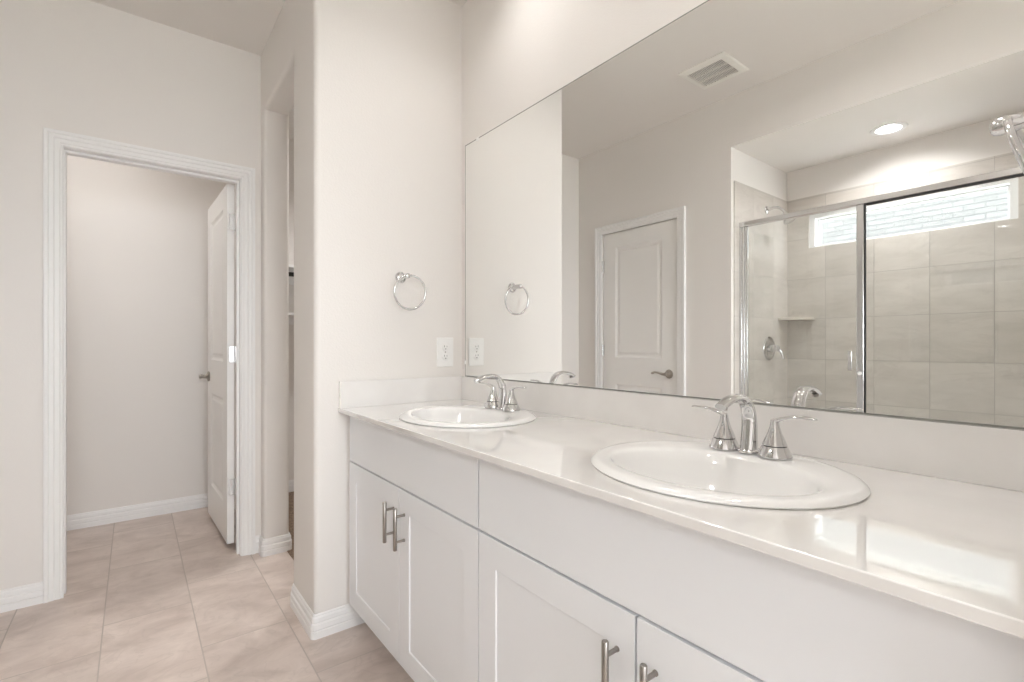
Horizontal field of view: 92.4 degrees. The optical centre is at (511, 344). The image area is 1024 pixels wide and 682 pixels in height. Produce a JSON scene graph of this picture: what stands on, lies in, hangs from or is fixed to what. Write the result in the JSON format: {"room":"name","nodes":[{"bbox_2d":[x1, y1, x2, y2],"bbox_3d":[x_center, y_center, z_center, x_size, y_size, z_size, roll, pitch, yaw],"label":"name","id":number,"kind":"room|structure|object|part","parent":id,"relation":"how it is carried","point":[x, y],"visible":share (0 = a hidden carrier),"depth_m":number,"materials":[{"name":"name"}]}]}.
{"room":"bathroom","nodes":[
{"label":"bathroom","id":0,"kind":"room"},
{"bbox_2d":[0,0,260,589],"bbox_3d":[-1.883,-0.227,2.412,1.154,2.743,0.115,0,0,-38],"label":"wall","id":1,"kind":"structure","parent":0,"point":[84,67],"depth_m":2.22,"materials":[{"name":"white paint"}]},
{"bbox_2d":[0,581,42,612],"bbox_3d":[-2.190,1.098,2.094,0.279,0.092,0.015,0,0,-38],"label":"baseboard","id":2,"kind":"structure","parent":1,"relation":"attached to","point":[28,595],"depth_m":2.13,"materials":[{"name":"white paint"}]},
{"bbox_2d":[43,127,254,602],"bbox_3d":[-1.993,0.091,2.758,0.844,2.107,0.839,0,0,-38],"label":"door","id":3,"kind":"structure","parent":1,"relation":"in","point":[57,144],"depth_m":2.65,"materials":[{"name":"white paint"}]},
{"bbox_3d":[-1.790,0.107,3.008,0.035,2.006,0.690,0,0,-39],"label":"panel","id":4,"kind":"part","parent":3,"relation":"part of","materials":[{"name":"white paint"}]},
{"bbox_2d":[67,155,229,514],"bbox_3d":[-2.531,-0.227,3.260,1.164,2.743,0.115,0,0,-38],"label":"wall","id":5,"kind":"structure","parent":0,"point":[137,238],"depth_m":3.23,"materials":[{"name":"white paint"}]},
{"bbox_2d":[67,493,207,530],"bbox_3d":[-2.518,1.098,3.188,1.096,0.092,0.015,0,0,-38],"label":"baseboard","id":6,"kind":"structure","parent":5,"relation":"attached to","point":[119,514],"depth_m":3.22,"materials":[{"name":"white paint"}]},
{"bbox_2d":[0,491,413,681],"bbox_3d":[0.220,1.192,1.098,3.111,0.104,6.870,0,0,-38],"label":"floor","id":7,"kind":"structure","parent":0,"point":[165,597],"depth_m":2.02,"materials":[{"name":"tile"}]},
{"bbox_2d":[349,416,481,681],"bbox_3d":[-0.164,0.708,1.744,0.586,0.873,0.922,0,0,-38],"label":"vanity cabinet","id":8,"kind":"object","parent":7,"relation":"on","point":[414,530],"visible":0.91,"depth_m":1.50,"materials":[{"name":"white paint"}]},
{"bbox_3d":[-0.499,0.748,1.777,0.019,0.565,0.458,0,0,-38],"label":"door","id":9,"kind":"part","parent":8,"relation":"part of","materials":[{"name":"white paint"}]},
{"bbox_3d":[-0.359,0.368,1.595,0.019,0.182,0.917,0,0,-38],"label":"false drawer","id":10,"kind":"part","parent":8,"relation":"part of","materials":[{"name":"white paint"}]},
{"bbox_3d":[-0.217,0.748,1.411,0.019,0.565,0.458,0,0,-38],"label":"door","id":11,"kind":"part","parent":8,"relation":"part of","materials":[{"name":"white paint"}]},
{"bbox_2d":[479,459,1023,681],"bbox_3d":[0.413,0.708,0.996,0.586,0.873,0.966,0,0,-38],"label":"vanity cabinet","id":12,"kind":"object","parent":7,"relation":"on","point":[575,586],"visible":0.95,"depth_m":0.79,"materials":[{"name":"white paint"}]},
{"bbox_3d":[0.071,0.748,1.037,0.019,0.565,0.480,0,0,-38],"label":"door","id":13,"kind":"part","parent":12,"relation":"part of","materials":[{"name":"white paint"}]},
{"bbox_3d":[0.176,0.540,0.863,0.028,0.010,0.010,0,0,-38],"label":"post","id":14,"kind":"part","parent":12,"relation":"part of","materials":[{"name":"silver metal"}]},
{"bbox_3d":[0.226,0.540,0.799,0.028,0.010,0.010,0,0,-38],"label":"post","id":15,"kind":"part","parent":12,"relation":"part of","materials":[{"name":"silver metal"}]},
{"bbox_2d":[338,399,1023,638],"bbox_3d":[0.121,0.263,1.379,0.580,0.017,1.932,0,0,-38],"label":"countertop","id":16,"kind":"structure","parent":12,"relation":"on","point":[955,548],"depth_m":0.71,"materials":[{"name":"stone"}]},
{"bbox_2d":[339,376,461,407],"bbox_3d":[-0.461,0.201,2.138,0.576,0.107,0.020,0,0,-38],"label":"side splash","id":17,"kind":"object","parent":16,"relation":"on","point":[360,393],"visible":0.99,"depth_m":2.10,"materials":[{"name":"stone"}]},
{"bbox_2d":[399,405,535,427],"bbox_3d":[-0.158,0.323,1.740,0.462,0.162,0.522,0,0,-38],"label":"sink","id":18,"kind":"object","parent":16,"relation":"in","point":[450,416],"visible":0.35,"depth_m":1.81,"materials":[{"name":"white ceramic"}]},
{"bbox_2d":[474,374,525,411],"bbox_3d":[-0.072,0.175,1.817,0.156,0.134,0.280,0,0,-38],"label":"faucet","id":19,"kind":"object","parent":16,"relation":"on","point":[509,403],"visible":1,"depth_m":1.82,"materials":[{"name":"silver metal"}]},
{"bbox_3d":[-0.078,0.173,1.812,0.141,0.131,0.037,0,0,-38],"label":"spout","id":20,"kind":"part","parent":19,"relation":"part of","materials":[{"name":"silver metal"}]},
{"bbox_3d":[0.021,0.161,1.769,0.016,0.025,0.091,0,0,-38],"label":"lever","id":21,"kind":"part","parent":19,"relation":"part of","materials":[{"name":"silver metal"}]},
{"bbox_2d":[591,441,870,509],"bbox_3d":[0.411,0.323,1.001,0.462,0.162,0.522,0,0,-38],"label":"sink","id":22,"kind":"object","parent":16,"relation":"in","point":[697,471],"visible":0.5,"depth_m":1.01,"materials":[{"name":"white ceramic"}]},
{"bbox_2d":[692,394,817,459],"bbox_3d":[0.497,0.175,1.078,0.156,0.134,0.280,0,0,-38],"label":"faucet","id":23,"kind":"object","parent":16,"relation":"on","point":[774,446],"visible":1,"depth_m":1.09,"materials":[{"name":"silver metal"}]},
{"bbox_3d":[0.474,0.161,1.180,0.016,0.025,0.091,0,0,-38],"label":"lever","id":24,"kind":"part","parent":23,"relation":"part of","materials":[{"name":"silver metal"}]},
{"bbox_3d":[0.492,0.173,1.073,0.141,0.131,0.037,0,0,-38],"label":"spout","id":25,"kind":"part","parent":23,"relation":"part of","materials":[{"name":"silver metal"}]},
{"bbox_3d":[0.590,0.161,1.030,0.016,0.025,0.091,0,0,-38],"label":"lever","id":26,"kind":"part","parent":23,"relation":"part of","materials":[{"name":"silver metal"}]},
{"bbox_3d":[0.367,0.748,0.653,0.019,0.565,0.480,0,0,-38],"label":"door","id":27,"kind":"part","parent":12,"relation":"part of","materials":[{"name":"white paint"}]},
{"bbox_2d":[232,0,293,538],"bbox_3d":[-0.672,-0.227,3.377,1.942,2.743,2.200,0,0,-38],"label":"wall","id":28,"kind":"structure","parent":0,"point":[277,57],"depth_m":2.69,"materials":[{"name":"white paint"}]},
{"bbox_2d":[255,532,291,556],"bbox_3d":[-1.409,1.098,2.835,0.176,0.092,0.390,0,0,-38],"label":"baseboard","id":29,"kind":"structure","parent":28,"relation":"attached to","point":[282,543],"depth_m":2.69,"materials":[{"name":"white paint"}]},
{"bbox_2d":[289,264,293,284],"bbox_3d":[-1.171,-0.520,4.034,1.710,0.108,0.320,0,0,-38],"label":"closet shelf","id":30,"kind":"object","parent":28,"relation":"attached to","point":[291,267],"visible":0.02,"depth_m":3.68,"materials":[{"name":"white paint"}]},
{"bbox_2d":[289,312,293,324],"bbox_3d":[-1.177,-0.195,4.042,1.710,0.078,0.300,0,0,-38],"label":"closet shelf","id":31,"kind":"object","parent":28,"relation":"attached to","point":[291,314],"visible":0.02,"depth_m":3.79,"materials":[{"name":"white paint"}]},
{"bbox_2d":[289,480,293,491],"bbox_3d":[-1.257,1.098,4.160,1.712,0.092,0.015,0,0,-38],"label":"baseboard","id":32,"kind":"structure","parent":28,"relation":"attached to","point":[291,482],"depth_m":3.81,"materials":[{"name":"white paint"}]},
{"bbox_2d":[90,0,467,139],"bbox_3d":[0.260,-1.649,1.128,3.211,0.100,6.870,0,0,-38],"label":"ceiling","id":33,"kind":"structure","parent":0,"point":[246,25],"depth_m":2.39,"materials":[{"name":"white paint"}]},
{"bbox_2d":[294,0,461,613],"bbox_3d":[-0.558,-0.227,2.282,0.786,2.743,0.327,0,0,-38],"label":"wall","id":34,"kind":"structure","parent":0,"point":[378,83],"depth_m":2.06,"materials":[{"name":"white paint"}]},
{"bbox_2d":[290,583,364,639],"bbox_3d":[-0.772,1.098,2.118,0.277,0.092,0.357,0,0,-38],"label":"baseboard","id":35,"kind":"structure","parent":34,"relation":"attached to","point":[326,623],"depth_m":1.96,"materials":[{"name":"white paint"}]},
{"bbox_2d":[393,272,425,309],"bbox_3d":[-0.448,-0.232,2.111,0.153,0.170,0.079,0,0,-38],"label":"towel ring","id":36,"kind":"object","parent":34,"relation":"attached to","point":[400,277],"visible":1,"depth_m":2.10,"materials":[{"name":"silver metal"}]},
{"bbox_3d":[-0.456,-0.292,2.096,0.030,0.030,0.065,0,0,-38],"label":"post","id":37,"kind":"part","parent":36,"relation":"part of","materials":[{"name":"silver metal"}]},
{"bbox_2d":[437,337,452,366],"bbox_3d":[-0.308,0.034,2.263,0.087,0.134,0.009,0,0,-38],"label":"wall outlet","id":38,"kind":"object","parent":34,"relation":"attached to","point":[444,345],"visible":1,"depth_m":2.26,"materials":[{"name":"white plastic"}]},
{"bbox_2d":[442,353,448,360],"bbox_3d":[-0.308,0.056,2.263,0.034,0.034,0.009,0,0,-38],"label":"socket","id":39,"kind":"object","parent":38,"relation":"attached to","point":[445,356],"depth_m":2.26,"materials":[{"name":"grey plastic"}]},
{"bbox_2d":[442,344,448,350],"bbox_3d":[-0.308,0.013,2.263,0.034,0.034,0.009,0,0,-38],"label":"socket","id":40,"kind":"object","parent":38,"relation":"attached to","point":[445,347],"depth_m":2.26,"materials":[{"name":"grey plastic"}]},
{"bbox_2d":[462,0,1022,429],"bbox_3d":[1.200,-0.227,0.550,0.115,2.743,4.605,0,0,-38],"label":"wall","id":41,"kind":"structure","parent":0,"point":[516,54],"depth_m":1.91,"materials":[{"name":"white paint"}]},
{"bbox_2d":[462,376,1023,491],"bbox_3d":[0.352,0.201,1.545,0.013,0.106,1.912,0,0,-38],"label":"backsplash","id":42,"kind":"structure","parent":41,"relation":"attached to","point":[974,454],"depth_m":1.07,"materials":[{"name":"stone"}]},
{"bbox_2d":[464,0,1023,429],"bbox_3d":[0.358,-0.392,1.542,0.008,1.079,1.894,0,0,-38],"label":"mirror","id":43,"kind":"object","parent":41,"relation":"attached to","point":[805,204],"visible":1,"depth_m":1.18,"materials":[{"name":"silver mirror"}]},
{"bbox_3d":[0.743,-0.227,0.566,0.589,2.743,0.115,0,0,-38],"label":"wall","id":44,"kind":"structure","parent":0,"visible":0},
{"bbox_2d":[989,113,1023,173],"bbox_3d":[0.671,-0.235,0.632,0.153,0.164,0.079,0,0,-38],"label":"light fixture","id":45,"kind":"object","parent":44,"relation":"attached to","point":[1011,125],"visible":1,"depth_m":0.62,"materials":[{"name":"silver metal"}]},
{"bbox_3d":[0.667,-0.292,0.638,0.030,0.030,0.065,0,0,-38],"label":"post","id":46,"kind":"part","parent":45,"relation":"part of","materials":[{"name":"silver metal"}]}
]}

